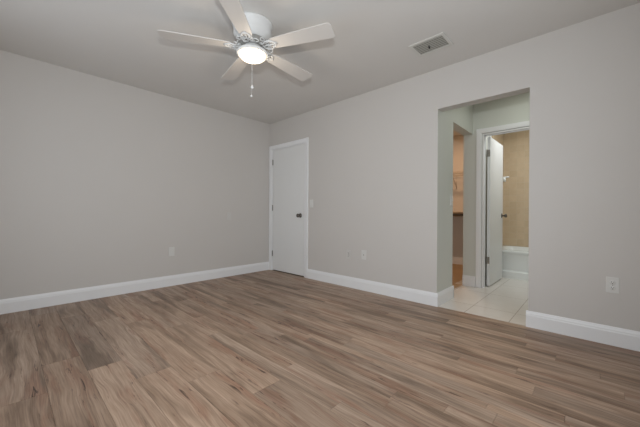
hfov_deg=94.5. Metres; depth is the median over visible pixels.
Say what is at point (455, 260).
baseboard
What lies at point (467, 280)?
baseboard
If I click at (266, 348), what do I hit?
floor
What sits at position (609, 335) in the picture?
baseboard
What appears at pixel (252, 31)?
ceiling fan
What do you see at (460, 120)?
wall
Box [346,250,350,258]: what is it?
electrical outlet
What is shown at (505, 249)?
bathtub rim
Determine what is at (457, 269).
floor
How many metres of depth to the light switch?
3.32 m
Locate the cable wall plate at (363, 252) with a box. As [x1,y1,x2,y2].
[361,250,365,259]
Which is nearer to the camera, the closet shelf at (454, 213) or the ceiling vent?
the ceiling vent
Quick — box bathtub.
[502,245,528,280]
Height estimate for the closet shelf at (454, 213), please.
0.085 m
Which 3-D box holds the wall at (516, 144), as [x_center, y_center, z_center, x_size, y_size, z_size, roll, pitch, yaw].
[3.195,-0.256,5.145,3.250,2.440,0.110,0,0,43]
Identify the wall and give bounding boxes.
[0,50,269,299]
[270,3,639,331]
[442,105,503,289]
[452,130,528,256]
[472,92,529,275]
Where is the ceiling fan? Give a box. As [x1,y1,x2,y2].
[157,0,334,96]
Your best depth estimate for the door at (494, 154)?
4.03 m
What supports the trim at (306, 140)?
attached to the wall at (373, 158)
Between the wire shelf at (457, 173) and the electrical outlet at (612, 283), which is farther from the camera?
the wire shelf at (457, 173)
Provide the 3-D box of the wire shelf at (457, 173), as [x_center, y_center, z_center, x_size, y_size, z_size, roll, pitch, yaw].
[2.453,-0.613,5.553,1.391,0.304,0.315,0,0,43]
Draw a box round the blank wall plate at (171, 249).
[169,247,173,255]
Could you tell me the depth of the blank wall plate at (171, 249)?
3.82 m
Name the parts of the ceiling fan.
fan blade, fan blade, fan blade, lamp shade, fan blade, fan blade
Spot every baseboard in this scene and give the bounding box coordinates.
[0,262,268,314]
[307,269,453,306]
[452,256,462,264]
[462,275,475,286]
[526,310,639,351]
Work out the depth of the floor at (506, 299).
3.25 m
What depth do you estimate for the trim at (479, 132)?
3.83 m
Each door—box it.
[272,143,304,275]
[486,137,506,285]
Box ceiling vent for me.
[408,32,453,56]
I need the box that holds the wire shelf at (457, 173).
[453,171,462,188]
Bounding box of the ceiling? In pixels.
[0,0,639,135]
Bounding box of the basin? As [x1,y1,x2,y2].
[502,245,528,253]
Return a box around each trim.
[269,137,308,277]
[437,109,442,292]
[476,120,529,287]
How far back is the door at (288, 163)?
4.63 m
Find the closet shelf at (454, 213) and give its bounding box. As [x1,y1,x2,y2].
[453,212,462,215]
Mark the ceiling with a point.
(119, 41)
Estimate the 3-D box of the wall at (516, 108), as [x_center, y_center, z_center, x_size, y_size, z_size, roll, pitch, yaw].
[2.478,-0.258,3.530,1.183,2.440,0.110,0,0,43]
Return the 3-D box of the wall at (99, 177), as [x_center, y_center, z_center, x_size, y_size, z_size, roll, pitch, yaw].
[-2.123,-0.285,3.699,0.120,2.440,3.840,0,0,43]
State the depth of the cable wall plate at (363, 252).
3.66 m
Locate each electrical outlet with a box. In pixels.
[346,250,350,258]
[606,277,618,293]
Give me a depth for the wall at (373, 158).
2.48 m
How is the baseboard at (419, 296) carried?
attached to the wall at (373, 158)
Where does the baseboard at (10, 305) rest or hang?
attached to the wall at (99, 177)
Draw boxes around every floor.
[0,270,639,426]
[438,277,527,325]
[452,264,462,288]
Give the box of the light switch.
[450,196,452,205]
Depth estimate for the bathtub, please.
4.37 m

